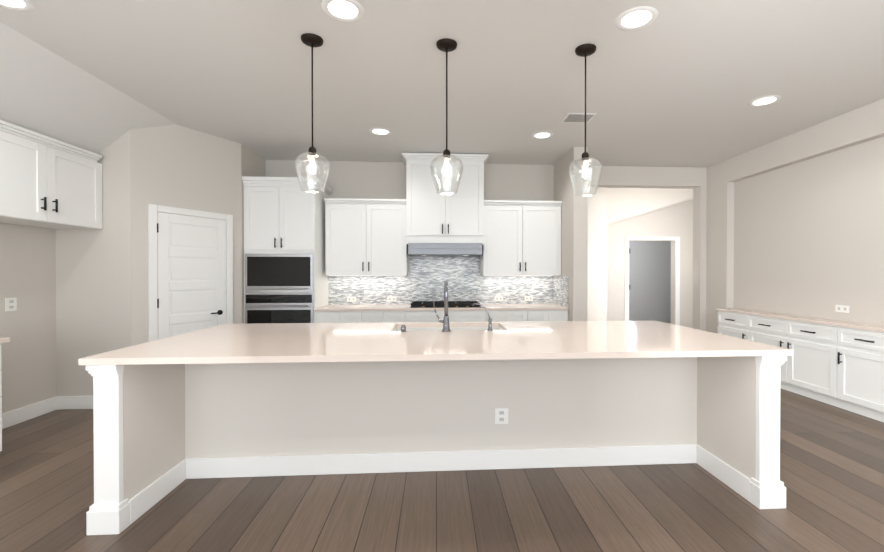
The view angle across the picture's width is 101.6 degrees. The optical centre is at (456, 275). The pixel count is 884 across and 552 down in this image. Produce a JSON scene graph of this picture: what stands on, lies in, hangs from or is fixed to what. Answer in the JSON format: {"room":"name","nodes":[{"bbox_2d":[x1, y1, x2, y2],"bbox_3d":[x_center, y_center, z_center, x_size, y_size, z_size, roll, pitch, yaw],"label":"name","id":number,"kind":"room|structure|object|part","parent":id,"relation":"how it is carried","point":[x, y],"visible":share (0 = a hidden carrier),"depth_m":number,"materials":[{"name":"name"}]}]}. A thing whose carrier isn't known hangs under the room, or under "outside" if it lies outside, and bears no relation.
{"room":"kitchen","nodes":[
{"label":"kitchen","id":0,"kind":"room"},
{"bbox_2d":[0,223,56,413],"bbox_3d":[-3.958,-0.249,0.082,0.200,3.250,10.700,0,0,-3],"label":"wall","id":1,"kind":"structure","parent":0,"point":[28,281],"depth_m":3.41,"materials":[{"name":"grey paint"}]},
{"bbox_2d":[5,297,16,310],"bbox_3d":[-4.034,0.257,3.266,0.006,0.120,0.085,0,0,-3],"label":"electrical outlet","id":2,"kind":"object","parent":1,"relation":"attached to","point":[10,304],"visible":1,"depth_m":3.27,"materials":[{"name":"white plastic"}]},
{"bbox_2d":[2,396,92,428],"bbox_3d":[-3.446,1.314,-0.771,0.725,0.135,8.920,0,0,-3],"label":"baseboard","id":3,"kind":"structure","parent":1,"relation":"attached to","point":[20,415],"depth_m":3.54,"materials":[{"name":"white wood"}]},
{"bbox_2d":[0,124,102,228],"bbox_3d":[-3.796,-0.827,3.094,0.457,0.709,1.130,0,0,-3],"label":"upper cabinet","id":4,"kind":"object","parent":1,"relation":"attached to","point":[48,182],"depth_m":3.16,"materials":[{"name":"white wood"}]},
{"bbox_2d":[0,22,177,153],"bbox_3d":[-3.541,-1.322,1.201,1.160,1.217,12.900,0,0,-3],"label":"ceiling","id":5,"kind":"structure","parent":0,"point":[46,92],"depth_m":3.03,"materials":[{"name":"white paint"}]},
{"bbox_2d":[56,130,130,395],"bbox_3d":[-3.701,-0.271,3.727,0.725,3.250,0.110,0,0,-3],"label":"wall","id":6,"kind":"structure","parent":0,"point":[93,291],"depth_m":3.68,"materials":[{"name":"grey paint"}]},
{"bbox_2d":[130,125,241,345],"bbox_3d":[-3.098,-0.274,4.196,0.110,3.250,1.108,0,0,31],"label":"wall","id":7,"kind":"structure","parent":0,"point":[179,166],"depth_m":4.03,"materials":[{"name":"grey paint"}]},
{"bbox_2d":[148,204,232,341],"bbox_3d":[-3.034,0.294,4.175,0.023,2.115,0.850,0,0,31],"label":"door frame","id":8,"kind":"structure","parent":7,"relation":"in","point":[153,210],"depth_m":3.87,"materials":[{"name":"white wood"}]},
{"bbox_2d":[157,212,225,339],"bbox_3d":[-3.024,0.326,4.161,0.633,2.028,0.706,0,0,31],"label":"pantry door","id":9,"kind":"structure","parent":8,"relation":"attached to","point":[191,256],"depth_m":4.14,"materials":[{"name":"white wood"}]},
{"bbox_3d":[-3.032,0.292,4.147,0.393,1.720,0.548,0,0,-3],"label":"pantry door hardware","id":10,"kind":"part","parent":9,"relation":"part of","materials":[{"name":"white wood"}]},
{"bbox_2d":[241,144,265,323],"bbox_3d":[-2.840,-0.278,4.971,0.110,3.250,0.663,0,0,-3],"label":"wall","id":11,"kind":"structure","parent":0,"point":[252,164],"depth_m":4.74,"materials":[{"name":"grey paint"}]},
{"bbox_2d":[0,322,883,551],"bbox_3d":[0.381,1.417,3.242,17.000,0.120,16.500,0,0,-3],"label":"floor","id":12,"kind":"structure","parent":0,"point":[832,467],"depth_m":2.13,"materials":[{"name":"brown wood"}]},
{"bbox_2d":[0,345,1,450],"bbox_3d":[-3.591,0.921,2.263,0.771,0.885,0.550,0,0,-3],"label":"base cabinet","id":13,"kind":"object","parent":12,"relation":"on","point":[0,345],"depth_m":2.55,"materials":[{"name":"white wood"}]},
{"bbox_2d":[0,337,9,343],"bbox_3d":[-3.539,0.465,1.467,0.786,0.035,2.210,0,0,-3],"label":"countertop","id":14,"kind":"structure","parent":13,"relation":"on","point":[2,339],"depth_m":2.56,"materials":[{"name":"beige stone"}]},
{"bbox_2d":[243,181,329,323],"bbox_3d":[-2.331,0.072,5.016,0.905,2.548,0.628,0,0,-3],"label":"tall cabinet","id":15,"kind":"object","parent":12,"relation":"on","point":[313,256],"depth_m":4.71,"materials":[{"name":"white wood"}]},
{"bbox_2d":[245,254,312,323],"bbox_3d":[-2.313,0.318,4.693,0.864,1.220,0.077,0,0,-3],"label":"oven","id":16,"kind":"object","parent":15,"relation":"in","point":[278,287],"depth_m":4.70,"materials":[{"name":"black"}]},
{"bbox_2d":[314,309,365,322],"bbox_3d":[-1.539,0.904,5.062,0.680,0.885,0.637,0,0,-3],"label":"base cabinet","id":17,"kind":"object","parent":12,"relation":"on","point":[320,315],"depth_m":4.74,"materials":[{"name":"white wood"}]},
{"bbox_2d":[322,305,568,308],"bbox_3d":[-0.180,0.443,5.131,3.402,0.035,0.647,0,0,-3],"label":"countertop","id":18,"kind":"structure","parent":17,"relation":"on","point":[323,306],"depth_m":4.92,"materials":[{"name":"beige stone"}]},
{"bbox_2d":[410,301,481,308],"bbox_3d":[-0.157,0.407,5.126,0.960,0.063,0.525,0,0,-3],"label":"cooktop","id":19,"kind":"object","parent":18,"relation":"in","point":[413,304],"depth_m":4.91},
{"bbox_2d":[366,309,405,322],"bbox_3d":[-1.014,0.903,5.091,0.636,0.885,0.637,0,0,-3],"label":"base cabinet","id":20,"kind":"object","parent":12,"relation":"on","point":[372,315],"depth_m":4.78,"materials":[{"name":"white wood"}]},
{"bbox_2d":[79,324,790,534],"bbox_3d":[-0.039,0.911,2.636,3.888,0.900,1.276,0,0,-3],"label":"kitchen island","id":21,"kind":"object","parent":12,"relation":"on","point":[170,414],"depth_m":2.48,"materials":[{"name":"beige paint"}]},
{"bbox_2d":[79,328,792,363],"bbox_3d":[-0.026,0.445,2.403,3.934,0.036,0.835,0,0,-3],"label":"island countertop","id":22,"kind":"structure","parent":21,"relation":"on","point":[428,343],"depth_m":2.22,"materials":[{"name":"beige stone"}]},
{"bbox_2d":[401,325,405,331],"bbox_3d":[-0.405,0.400,2.760,0.040,0.050,0.039,0,0,-3],"label":"switch","id":23,"kind":"object","parent":22,"relation":"on","point":[403,328],"visible":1,"depth_m":2.75,"materials":[{"name":"silver metal"}]},
{"bbox_2d":[434,281,450,331],"bbox_3d":[-0.109,0.232,2.827,0.128,0.384,0.210,0,0,-3],"label":"faucet","id":24,"kind":"object","parent":22,"relation":"on","point":[445,322],"visible":1,"depth_m":2.75,"materials":[{"name":"silver metal"}]},
{"bbox_2d":[394,327,501,330],"bbox_3d":[-0.061,0.571,3.021,0.944,0.224,0.424,0,0,-3],"label":"sink","id":25,"kind":"object","parent":22,"relation":"in","point":[395,328],"depth_m":3.22,"materials":[{"name":"white ceramic"}]},
{"bbox_2d":[472,303,492,330],"bbox_3d":[0.204,0.317,2.788,0.160,0.215,0.051,0,0,-3],"label":"tap","id":26,"kind":"object","parent":22,"relation":"on","point":[489,325],"visible":1,"depth_m":2.78,"materials":[{"name":"silver metal"}]},
{"bbox_3d":[-0.023,0.913,2.339,3.836,0.900,0.580,0,0,-3],"label":"panel","id":27,"kind":"part","parent":21,"relation":"part of","materials":[{"name":"white paint"}]},
{"bbox_2d":[495,408,507,423],"bbox_3d":[0.321,0.989,2.546,0.096,0.112,0.006,0,0,-3],"label":"outlet","id":28,"kind":"object","parent":21,"relation":"attached to","point":[501,414],"depth_m":2.54,"materials":[{"name":"grey plastic"}]},
{"bbox_2d":[406,309,489,321],"bbox_3d":[-0.157,0.903,5.140,1.212,0.885,0.637,0,0,-3],"label":"base cabinet","id":29,"kind":"object","parent":12,"relation":"on","point":[412,315],"depth_m":4.82,"materials":[{"name":"white wood"}]},
{"bbox_2d":[490,309,533,321],"bbox_3d":[0.699,0.903,5.188,0.636,0.885,0.637,0,0,-3],"label":"base cabinet","id":30,"kind":"object","parent":12,"relation":"on","point":[497,315],"depth_m":4.87,"materials":[{"name":"white wood"}]},
{"bbox_2d":[534,309,568,320],"bbox_3d":[1.202,0.903,5.217,0.633,0.885,0.637,0,0,-3],"label":"base cabinet","id":31,"kind":"object","parent":12,"relation":"on","point":[539,314],"depth_m":4.90,"materials":[{"name":"white wood"}]},
{"bbox_2d":[716,308,883,421],"bbox_3d":[4.015,0.919,3.424,0.336,0.875,3.660,0,0,-3],"label":"buffet","id":32,"kind":"object","parent":12,"relation":"on","point":[838,363],"visible":0.88,"depth_m":3.79,"materials":[{"name":"white wood"}]},
{"bbox_2d":[716,308,883,331],"bbox_3d":[4.030,0.496,3.422,0.307,0.030,3.660,0,0,-3],"label":"countertop","id":33,"kind":"structure","parent":32,"relation":"on","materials":[{"name":"beige stone"}]},
{"bbox_2d":[0,0,883,188],"bbox_3d":[3.004,-1.808,1.567,11.950,0.250,12.900,0,0,-3],"label":"ceiling","id":34,"kind":"structure","parent":0,"point":[679,83],"depth_m":2.96,"materials":[{"name":"white paint"}]},
{"bbox_2d":[0,0,34,10],"bbox_3d":[-2.739,-1.682,2.181,0.264,0.008,0.224,0,0,-3],"label":"recessed light","id":35,"kind":"object","parent":34,"relation":"in","point":[22,5],"visible":1,"depth_m":2.24,"materials":[{"name":"white"}]},
{"bbox_2d":[295,33,329,192],"bbox_3d":[-1.026,-1.147,2.571,0.238,1.081,0.202,0,0,-3],"label":"pendant light","id":36,"kind":"object","parent":34,"relation":"hanging from","point":[311,40],"visible":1,"depth_m":2.56,"materials":[{"name":"clear glass"}]},
{"bbox_3d":[-1.026,-0.741,2.573,0.238,0.268,0.202,0,0,-3],"label":"lamp shade","id":37,"kind":"part","parent":36,"relation":"part of","materials":[{"name":"clear glass"}]},
{"bbox_3d":[-1.026,-0.795,2.573,0.042,0.137,0.035,0,0,-3],"label":"bulb","id":38,"kind":"part","parent":36,"relation":"part of","materials":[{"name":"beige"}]},
{"bbox_2d":[321,0,363,21],"bbox_3d":[-0.714,-1.683,2.277,0.264,0.008,0.224,0,0,-3],"label":"recessed light","id":39,"kind":"object","parent":34,"relation":"in","point":[347,10],"visible":1,"depth_m":2.27,"materials":[{"name":"white"}]},
{"bbox_2d":[369,128,391,134],"bbox_3d":[-0.890,-1.695,4.233,0.264,0.008,0.224,0,0,-3],"label":"recessed light","id":40,"kind":"object","parent":34,"relation":"in","point":[380,131],"visible":1,"depth_m":4.22,"materials":[{"name":"white"}]},
{"bbox_2d":[430,38,462,194],"bbox_3d":[-0.068,-1.148,2.625,0.238,1.081,0.202,0,0,-3],"label":"pendant light","id":41,"kind":"object","parent":34,"relation":"hanging from","point":[446,45],"visible":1,"depth_m":2.61,"materials":[{"name":"clear glass"}]},
{"bbox_3d":[-0.068,-0.741,2.627,0.238,0.268,0.202,0,0,-3],"label":"lamp shade","id":42,"kind":"part","parent":41,"relation":"part of","materials":[{"name":"clear glass"}]},
{"bbox_3d":[-0.068,-0.796,2.627,0.042,0.137,0.035,0,0,-3],"label":"bulb","id":43,"kind":"part","parent":41,"relation":"part of","materials":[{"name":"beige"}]},
{"bbox_2d":[531,132,552,138],"bbox_3d":[1.039,-1.695,4.346,0.264,0.008,0.224,0,0,-3],"label":"recessed light","id":44,"kind":"object","parent":34,"relation":"in","point":[540,135],"visible":1,"depth_m":4.35,"materials":[{"name":"white"}]},
{"bbox_2d":[561,113,595,122],"bbox_3d":[1.310,-1.692,3.861,0.300,0.008,0.220,0,0,-3],"label":"ceiling vent","id":45,"kind":"object","parent":34,"relation":"in","point":[575,117],"visible":1,"depth_m":3.84,"materials":[{"name":"white metal"}]},
{"bbox_2d":[569,43,601,195],"bbox_3d":[0.963,-1.148,2.683,0.238,1.081,0.202,0,0,-3],"label":"pendant light","id":46,"kind":"object","parent":34,"relation":"hanging from","point":[585,50],"visible":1,"depth_m":2.67,"materials":[{"name":"clear glass"}]},
{"bbox_3d":[0.963,-0.796,2.685,0.042,0.137,0.035,0,0,-3],"label":"bulb","id":47,"kind":"part","parent":46,"relation":"part of","materials":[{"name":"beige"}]},
{"bbox_3d":[0.963,-0.742,2.686,0.238,0.268,0.202,0,0,-3],"label":"lamp shade","id":48,"kind":"part","parent":46,"relation":"part of","materials":[{"name":"clear glass"}]},
{"bbox_2d":[615,6,657,30],"bbox_3d":[1.181,-1.683,2.362,0.264,0.008,0.224,0,0,-3],"label":"recessed light","id":49,"kind":"object","parent":34,"relation":"in","point":[639,17],"visible":1,"depth_m":2.35,"materials":[{"name":"white"}]},
{"bbox_2d":[748,95,781,106],"bbox_3d":[2.984,-1.690,3.484,0.264,0.008,0.224,0,0,-3],"label":"recessed light","id":50,"kind":"object","parent":34,"relation":"in","point":[765,100],"visible":1,"depth_m":3.47,"materials":[{"name":"white"}]},
{"bbox_2d":[265,160,706,304],"bbox_3d":[-0.080,-0.282,5.539,8.560,3.250,0.160,0,0,-3],"label":"wall","id":51,"kind":"structure","parent":0,"point":[372,180],"depth_m":5.50,"materials":[{"name":"grey paint"}]},
{"bbox_2d":[322,201,409,276],"bbox_3d":[-1.267,-0.527,5.209,1.128,1.040,0.338,0,0,-3],"label":"upper cabinet","id":52,"kind":"object","parent":51,"relation":"attached to","point":[360,238],"depth_m":5.04,"materials":[{"name":"white wood"}]},
{"bbox_2d":[406,153,485,256],"bbox_3d":[-0.160,-0.964,5.186,1.080,1.338,0.522,0,0,-3],"label":"upper cabinet","id":53,"kind":"object","parent":51,"relation":"attached to","point":[437,225],"depth_m":5.01,"materials":[{"name":"white wood"}]},
{"bbox_2d":[408,243,482,255],"bbox_3d":[-0.160,-0.374,5.185,1.020,0.161,0.513,0,0,-3],"label":"hood","id":54,"kind":"object","parent":53,"relation":"attached to","point":[414,249],"depth_m":4.94,"materials":[{"name":"silver metal"}]},
{"bbox_2d":[328,255,567,306],"bbox_3d":[-0.181,-0.015,5.143,3.402,0.880,0.617,0,0,-3],"label":"backsplash","id":55,"kind":"structure","parent":51,"relation":"attached to","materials":[{"name":"tile"}]},
{"bbox_2d":[347,297,355,301],"bbox_3d":[-1.560,0.344,5.364,0.132,0.076,0.006,0,0,-3],"label":"outlet","id":56,"kind":"object","parent":55,"relation":"attached to","point":[349,299],"depth_m":5.36,"materials":[{"name":"white plastic"}]},
{"bbox_2d":[387,296,395,301],"bbox_3d":[-0.963,0.344,5.398,0.132,0.076,0.006,0,0,-3],"label":"outlet","id":57,"kind":"object","parent":55,"relation":"attached to","point":[389,298],"depth_m":5.40,"materials":[{"name":"white plastic"}]},
{"bbox_2d":[495,296,502,300],"bbox_3d":[0.652,0.344,5.489,0.132,0.076,0.006,0,0,-3],"label":"outlet","id":58,"kind":"object","parent":55,"relation":"attached to","point":[497,298],"depth_m":5.49,"materials":[{"name":"grey plastic"}]},
{"bbox_2d":[524,296,532,300],"bbox_3d":[1.111,0.343,5.515,0.132,0.076,0.006,0,0,-3],"label":"outlet","id":59,"kind":"object","parent":55,"relation":"attached to","point":[526,298],"depth_m":5.51,"materials":[{"name":"grey plastic"}]},
{"bbox_2d":[478,201,561,276],"bbox_3d":[0.943,-0.528,5.334,1.136,1.040,0.338,0,0,-3],"label":"upper cabinet","id":60,"kind":"object","parent":51,"relation":"attached to","point":[523,238],"depth_m":5.17,"materials":[{"name":"white wood"}]},
{"bbox_2d":[554,147,587,320],"bbox_3d":[1.620,-0.279,5.154,0.190,3.250,0.800,0,0,-3],"label":"wall","id":61,"kind":"structure","parent":0,"point":[574,238],"depth_m":4.76,"materials":[{"name":"grey paint"}]},
{"bbox_2d":[587,187,606,320],"bbox_3d":[1.463,-0.288,6.508,2.530,3.250,0.120,0,0,-3],"label":"wall","id":62,"kind":"structure","parent":0,"point":[597,260],"depth_m":6.51,"materials":[{"name":"grey paint"}]},
{"bbox_2d":[629,241,670,321],"bbox_3d":[4.988,-0.311,10.328,7.000,3.250,0.150,0,0,-3],"label":"wall","id":63,"kind":"structure","parent":0,"point":[650,280],"depth_m":10.29,"materials":[{"name":"grey paint"}]},
{"bbox_2d":[607,188,692,223],"bbox_3d":[5.655,-1.950,7.376,6.000,2.035,0.400,0,0,-3],"label":"ceiling slope","id":64,"kind":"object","parent":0,"point":[623,203],"depth_m":7.06,"materials":[{"name":"grey paint"}]},
{"bbox_2d":[607,199,692,327],"bbox_3d":[4.392,-0.294,7.585,8.500,3.250,0.140,0,0,-3],"label":"wall","id":65,"kind":"structure","parent":0,"point":[684,221],"depth_m":7.50,"materials":[{"name":"grey paint"}]},
{"bbox_2d":[624,236,679,325],"bbox_3d":[4.077,0.257,7.489,1.180,2.150,0.019,0,0,-3],"label":"door frame","id":66,"kind":"structure","parent":65,"relation":"attached to","point":[677,282],"depth_m":7.48,"materials":[{"name":"white"}]},
{"bbox_2d":[693,186,706,330],"bbox_3d":[4.019,-0.036,5.772,0.350,2.755,0.160,0,0,-3],"label":"pilaster","id":67,"kind":"object","parent":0,"point":[699,253],"visible":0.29,"depth_m":5.70,"materials":[{"name":"grey paint"}]},
{"bbox_2d":[706,182,733,332],"bbox_3d":[4.085,-0.016,5.496,0.250,2.720,0.400,0,0,-3],"label":"pilaster","id":68,"kind":"object","parent":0,"point":[720,247],"visible":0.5,"depth_m":5.42,"materials":[{"name":"grey paint"}]},
{"bbox_2d":[707,98,883,187],"bbox_3d":[4.370,-1.611,0.444,0.250,0.530,10.500,0,0,-3],"label":"wall","id":69,"kind":"structure","parent":0,"point":[863,124],"depth_m":4.15,"materials":[{"name":"grey paint"}]},
{"bbox_2d":[734,137,883,324],"bbox_3d":[4.436,0.015,0.257,0.140,2.720,10.100,0,0,-3],"label":"wall niche","id":70,"kind":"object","parent":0,"point":[809,238],"visible":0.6,"depth_m":4.14,"materials":[{"name":"grey paint"}]},
{"bbox_2d":[835,305,848,312],"bbox_3d":[4.157,0.353,3.879,0.006,0.076,0.132,0,0,-3],"label":"outlet","id":71,"kind":"object","parent":70,"relation":"attached to","point":[842,308],"visible":1,"depth_m":3.87,"materials":[{"name":"white plastic"}]}
]}

